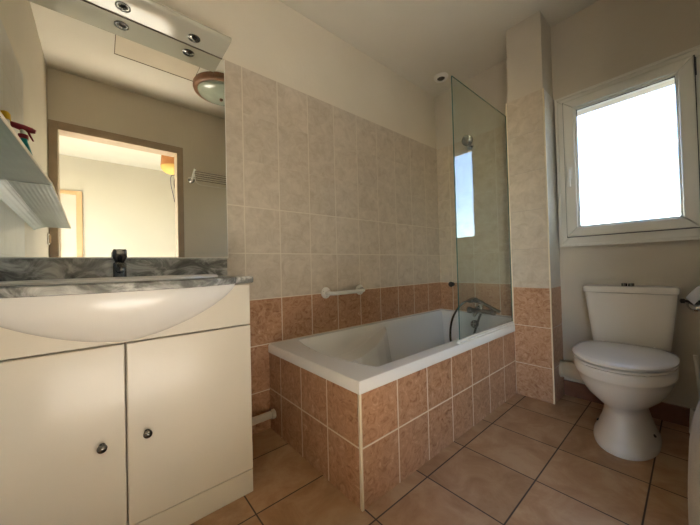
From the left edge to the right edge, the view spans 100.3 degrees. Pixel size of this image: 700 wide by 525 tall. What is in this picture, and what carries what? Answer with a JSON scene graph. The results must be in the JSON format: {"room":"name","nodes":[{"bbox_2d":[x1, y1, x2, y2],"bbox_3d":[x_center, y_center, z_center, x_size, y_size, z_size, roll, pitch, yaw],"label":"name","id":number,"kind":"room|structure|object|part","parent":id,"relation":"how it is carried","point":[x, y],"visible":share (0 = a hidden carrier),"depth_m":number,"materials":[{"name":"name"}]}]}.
{"room":"bathroom","nodes":[
{"label":"bathroom","id":0,"kind":"room"},
{"bbox_2d":[153,0,440,434],"bbox_3d":[-0.238,-0.321,1.909,2.920,2.463,0.124,-1,-1,-40],"label":"wall","id":1,"kind":"structure","parent":0,"point":[331,154],"depth_m":1.86,"materials":[{"name":"tile"}]},
{"bbox_2d":[0,258,226,280],"bbox_3d":[-0.920,0.025,1.223,0.782,0.085,0.015,-1,-1,-40],"label":"backsplash","id":2,"kind":"structure","parent":1,"relation":"attached to","point":[11,269],"depth_m":1.15,"materials":[{"name":"grey stone"}]},
{"bbox_2d":[0,0,227,257],"bbox_3d":[-0.931,-0.523,1.232,0.788,1.011,0.016,-1,-1,-40],"label":"wall mirror","id":3,"kind":"object","parent":1,"relation":"attached to","point":[125,119],"visible":1,"depth_m":1.18,"materials":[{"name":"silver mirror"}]},
{"bbox_2d":[83,0,231,58],"bbox_3d":[-0.902,-1.040,1.181,0.776,0.030,0.160,-1,-1,-40],"label":"light pelmet","id":4,"kind":"object","parent":1,"relation":"attached to","point":[150,14],"visible":1,"depth_m":1.26,"materials":[{"name":"grey paint"}]},
{"bbox_3d":[-0.916,-1.028,1.179,0.036,0.006,0.036,-1,-1,-40],"label":"bulb","id":5,"kind":"part","parent":4,"relation":"part of","materials":[{"name":"silver metal"}]},
{"bbox_3d":[-0.719,-1.031,1.347,0.036,0.006,0.036,-1,-1,-40],"label":"bulb","id":6,"kind":"part","parent":4,"relation":"part of","materials":[{"name":"silver metal"}]},
{"bbox_2d":[321,284,364,297],"bbox_3d":[-0.019,0.192,1.944,0.367,0.072,0.076,-1,-1,-40],"label":"grab bar","id":7,"kind":"object","parent":1,"relation":"attached to","point":[325,292],"visible":1,"depth_m":1.88,"materials":[{"name":"white ceramic"}]},
{"bbox_2d":[279,0,598,96],"bbox_3d":[0.321,-1.626,1.279,2.980,0.100,1.880,-1,-1,-40],"label":"ceiling","id":8,"kind":"structure","parent":0,"point":[417,40],"depth_m":1.95,"materials":[{"name":"paint"}]},
{"bbox_2d":[434,72,447,82],"bbox_3d":[0.768,-1.556,2.466,0.116,0.028,0.116,-1,-1,-40],"label":"ceiling vent","id":9,"kind":"object","parent":8,"relation":"in","point":[440,77],"visible":1,"depth_m":2.44,"materials":[{"name":"white plastic"}]},
{"bbox_2d":[190,390,689,524],"bbox_3d":[0.887,0.908,0.230,4.570,0.100,4.070,-1,-1,-40],"label":"floor","id":10,"kind":"structure","parent":0,"point":[529,461],"depth_m":1.17,"materials":[{"name":"tile"}]},
{"bbox_2d":[0,283,252,524],"bbox_3d":[-0.791,0.503,1.053,0.748,0.819,0.413,-1,-1,-40],"label":"vanity cabinet","id":11,"kind":"object","parent":10,"relation":"on","point":[154,429],"visible":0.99,"depth_m":0.91,"materials":[{"name":"beige paint"}]},
{"bbox_3d":[-0.831,0.536,0.794,0.351,0.565,0.019,-1,-1,-40],"label":"door","id":12,"kind":"part","parent":11,"relation":"part of","materials":[{"name":"beige paint"}]},
{"bbox_3d":[-0.725,0.542,0.854,0.025,0.025,0.027,-1,-1,-40],"label":"knob","id":13,"kind":"part","parent":11,"relation":"part of","materials":[{"name":"silver metal"}]},
{"bbox_3d":[-0.689,0.169,0.928,0.748,0.158,0.019,-1,-1,-40],"label":"panel","id":14,"kind":"part","parent":11,"relation":"part of","materials":[{"name":"beige paint"}]},
{"bbox_2d":[0,258,252,297],"bbox_3d":[-0.752,0.031,1.026,0.782,0.112,0.532,-1,-1,-40],"label":"countertop","id":15,"kind":"structure","parent":11,"relation":"on","point":[11,269],"depth_m":1.06,"materials":[{"name":"grey stone"}]},
{"bbox_2d":[0,274,234,341],"bbox_3d":[-0.747,0.147,0.963,0.676,0.195,0.396,-1,-1,-40],"label":"washbasin","id":16,"kind":"object","parent":15,"relation":"in","point":[118,316],"visible":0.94,"depth_m":0.81,"materials":[{"name":"white ceramic"}]},
{"bbox_3d":[-0.769,0.120,0.990,0.608,0.139,0.328,-1,-1,-40],"label":"bowl","id":17,"kind":"part","parent":16,"relation":"part of","materials":[{"name":"white ceramic"}]},
{"bbox_2d":[112,249,126,276],"bbox_3d":[-0.872,0.007,1.109,0.050,0.116,0.142,-1,-1,-40],"label":"faucet","id":18,"kind":"object","parent":15,"relation":"on","point":[119,256],"visible":0.97,"depth_m":1.12,"materials":[{"name":"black metal"}]},
{"bbox_3d":[-0.862,0.021,1.098,0.028,0.044,0.113,-1,-1,-40],"label":"spout","id":19,"kind":"part","parent":18,"relation":"part of","materials":[{"name":"silver metal"}]},
{"bbox_3d":[-0.641,0.541,0.925,0.025,0.025,0.027,-1,-1,-40],"label":"knob","id":20,"kind":"part","parent":11,"relation":"part of","materials":[{"name":"silver metal"}]},
{"bbox_3d":[-0.545,0.532,1.038,0.393,0.565,0.019,-1,-1,-40],"label":"door","id":21,"kind":"part","parent":11,"relation":"part of","materials":[{"name":"beige paint"}]},
{"bbox_2d":[269,332,515,511],"bbox_3d":[0.335,0.687,1.787,1.410,0.416,0.745,-1,-1,-40],"label":"tub surround","id":22,"kind":"object","parent":10,"relation":"on","point":[366,444],"visible":0.97,"depth_m":1.28,"materials":[{"name":"tile"}]},
{"bbox_2d":[252,409,275,425],"bbox_3d":[-0.504,0.814,1.493,0.254,0.048,0.048,-1,-1,-40],"label":"drain pipe","id":23,"kind":"object","parent":22,"relation":"attached to","point":[271,414],"visible":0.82,"depth_m":1.52,"materials":[{"name":"white plastic"}]},
{"bbox_3d":[-0.201,0.694,1.341,0.012,0.416,0.728,-1,-1,-40],"label":"panel","id":24,"kind":"part","parent":22,"relation":"part of","materials":[{"name":"tile"}]},
{"bbox_3d":[0.040,0.684,1.053,0.010,0.416,0.010,-1,-1,-40],"label":"corner trim","id":25,"kind":"part","parent":22,"relation":"part of","materials":[{"name":"beige plastic"}]},
{"bbox_2d":[268,309,514,394],"bbox_3d":[0.446,0.609,1.884,1.712,0.352,0.748,-1,-1,-40],"label":"bathtub","id":26,"kind":"object","parent":22,"relation":"in","point":[361,359],"visible":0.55,"depth_m":1.78,"materials":[{"name":"white ceramic"}]},
{"bbox_2d":[451,76,513,343],"bbox_3d":[0.811,-0.285,1.754,0.700,1.412,0.023,-1,-1,-40],"label":"screen","id":27,"kind":"object","parent":26,"relation":"on","point":[480,334],"visible":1,"depth_m":1.64,"materials":[{"name":"clear glass"}]},
{"bbox_3d":[0.829,0.410,1.744,0.700,0.020,0.023,-1,-1,-40],"label":"rail","id":28,"kind":"part","parent":27,"relation":"part of","materials":[{"name":"white plastic"}]},
{"bbox_3d":[0.572,0.677,1.512,1.406,0.416,0.014,-1,-1,-40],"label":"panel","id":29,"kind":"part","parent":22,"relation":"part of","materials":[{"name":"tile"}]},
{"bbox_2d":[505,10,563,403],"bbox_3d":[1.234,-0.357,1.968,0.221,2.463,0.230,-1,-1,-40],"label":"wall pier","id":30,"kind":"object","parent":10,"relation":"on","point":[529,109],"visible":0.99,"depth_m":1.89,"materials":[{"name":"beige tile"}]},
{"bbox_3d":[1.085,-0.340,1.984,0.013,1.487,0.010,-1,-1,-40],"label":"corner trim","id":31,"kind":"part","parent":30,"relation":"part of","materials":[{"name":"beige plastic"}]},
{"bbox_3d":[1.233,-0.109,1.812,0.009,1.962,0.008,-1,-1,-40],"label":"corner trim","id":32,"kind":"part","parent":30,"relation":"part of","materials":[{"name":"white plastic"}]},
{"bbox_2d":[559,360,581,380],"bbox_3d":[1.450,0.675,1.752,0.149,0.119,0.361,-1,-1,-21],"label":"pipe","id":33,"kind":"object","parent":30,"relation":"attached to","point":[568,369],"visible":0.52,"depth_m":1.83,"materials":[{"name":"white plastic"}]},
{"bbox_2d":[572,283,679,460],"bbox_3d":[1.374,0.490,1.464,0.672,0.747,0.382,-1,-1,-40],"label":"toilet","id":34,"kind":"object","parent":10,"relation":"on","point":[629,364],"visible":1,"depth_m":1.37,"materials":[{"name":"white ceramic"}]},
{"bbox_3d":[1.293,0.462,1.396,0.451,0.014,0.364,-1,-1,-40],"label":"seat","id":35,"kind":"part","parent":34,"relation":"part of","materials":[{"name":"white plastic"}]},
{"bbox_3d":[1.299,0.439,1.402,0.477,0.024,0.374,-1,-1,-40],"label":"lid","id":36,"kind":"part","parent":34,"relation":"part of","materials":[{"name":"white plastic"}]},
{"bbox_3d":[1.314,0.668,1.407,0.488,0.392,0.364,-1,-1,-40],"label":"bowl","id":37,"kind":"part","parent":34,"relation":"part of","materials":[{"name":"white ceramic"}]},
{"bbox_3d":[1.553,0.148,1.629,0.180,0.035,0.382,-1,-1,-40],"label":"tank lid","id":38,"kind":"part","parent":34,"relation":"part of","materials":[{"name":"white ceramic"}]},
{"bbox_3d":[1.558,0.318,1.627,0.170,0.301,0.370,-1,-1,-40],"label":"tank","id":39,"kind":"part","parent":34,"relation":"part of","materials":[{"name":"white ceramic"}]},
{"bbox_2d":[688,399,699,524],"bbox_3d":[0.997,0.615,0.767,0.330,0.495,0.147,-1,-1,-40],"label":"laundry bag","id":40,"kind":"object","parent":10,"relation":"on","point":[694,439],"visible":1,"depth_m":0.73,"materials":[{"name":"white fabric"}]},
{"bbox_2d":[689,355,699,432],"bbox_3d":[1.728,0.653,1.435,0.094,0.400,0.094,-1,-1,-40],"label":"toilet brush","id":41,"kind":"object","parent":10,"relation":"on","point":[695,357],"visible":0.5,"depth_m":1.43,"materials":[{"name":"white plastic"}]},
{"bbox_3d":[1.712,0.644,1.431,0.049,0.381,0.016,-1,-1,-12],"label":"handle","id":42,"kind":"part","parent":41,"relation":"part of","materials":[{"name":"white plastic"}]},
{"bbox_2d":[434,0,699,426],"bbox_3d":[1.386,-0.359,2.140,0.268,2.463,1.880,-1,-1,-40],"label":"wall","id":43,"kind":"structure","parent":0,"point":[605,40],"depth_m":1.89,"materials":[{"name":"white paint"}]},
{"bbox_2d":[462,135,473,149],"bbox_3d":[0.997,-1.004,2.440,0.086,0.087,0.135,-2,-1,43],"label":"shower head","id":44,"kind":"object","parent":43,"relation":"attached to","point":[467,140],"visible":1,"depth_m":2.41},
{"bbox_3d":[0.997,-0.991,2.468,0.088,0.062,0.057,-1,-1,-40],"label":"arm","id":45,"kind":"part","parent":44,"relation":"part of","materials":[{"name":"silver metal"}]},
{"bbox_2d":[467,304,496,316],"bbox_3d":[1.042,0.383,2.346,0.206,0.093,0.230,-1,-1,-40],"label":"mixer","id":46,"kind":"object","parent":43,"relation":"attached to","point":[478,309],"visible":0.94,"depth_m":2.34,"materials":[{"name":"silver metal"}]},
{"bbox_2d":[449,297,500,341],"bbox_3d":[0.980,0.516,2.346,0.375,0.462,0.218,-2,-1,2],"label":"shower","id":47,"kind":"object","parent":46,"relation":"on","point":[470,300],"visible":0.7,"depth_m":2.36,"materials":[{"name":"silver metal"}]},
{"bbox_3d":[1.086,0.338,2.316,0.044,0.112,0.205,-1,-1,-40],"label":"handle","id":48,"kind":"part","parent":47,"relation":"part of","materials":[{"name":"silver metal"}]},
{"bbox_3d":[1.013,0.406,2.320,0.129,0.048,0.024,-1,-1,-40],"label":"spout","id":49,"kind":"part","parent":46,"relation":"part of","materials":[{"name":"silver metal"}]},
{"bbox_3d":[1.122,0.390,2.289,0.052,0.052,0.041,-1,-1,-40],"label":"tap handle","id":50,"kind":"part","parent":46,"relation":"part of","materials":[{"name":"silver metal"}]},
{"bbox_2d":[554,45,699,246],"bbox_3d":[1.596,-0.597,1.691,0.145,0.976,0.662,-1,-1,-40],"label":"window","id":51,"kind":"structure","parent":43,"relation":"in","point":[684,66],"depth_m":1.63,"materials":[{"name":"white plastic"}]},
{"bbox_3d":[1.391,-0.542,1.853,0.041,0.130,0.026,-1,-1,-40],"label":"handle","id":52,"kind":"part","parent":51,"relation":"part of","materials":[{"name":"white plastic"}]},
{"bbox_3d":[1.640,0.812,1.666,0.018,0.095,0.694,-1,-1,-40],"label":"skirting","id":53,"kind":"part","parent":43,"relation":"part of","materials":[{"name":"brown tile"}]},
{"bbox_2d":[679,285,699,311],"bbox_3d":[1.741,0.168,1.454,0.125,0.170,0.137,-1,-1,-40],"label":"paper holder","id":54,"kind":"object","parent":43,"relation":"attached to","point":[692,302],"visible":1,"depth_m":1.46,"materials":[{"name":"white paper"}]},
{"bbox_3d":[1.713,0.196,1.480,0.024,0.024,0.060,-1,-1,-40],"label":"arm","id":55,"kind":"part","parent":54,"relation":"part of","materials":[{"name":"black metal"}]},
{"bbox_3d":[1.780,0.218,1.502,0.006,0.068,0.068,-1,-1,-40],"label":"wall plate","id":56,"kind":"part","parent":54,"relation":"part of","materials":[{"name":"silver metal"}]},
{"bbox_3d":[-0.702,-0.332,0.284,0.106,2.463,1.764,-1,-1,-40],"label":"wall","id":57,"kind":"structure","parent":0,"visible":0},
{"bbox_2d":[0,111,52,184],"bbox_3d":[-0.846,-0.266,0.660,0.161,0.077,0.950,-1,-1,-40],"label":"glass shelf","id":58,"kind":"object","parent":57,"relation":"attached to","point":[17,163],"visible":1,"depth_m":0.80,"materials":[{"name":"glass"}]}
]}

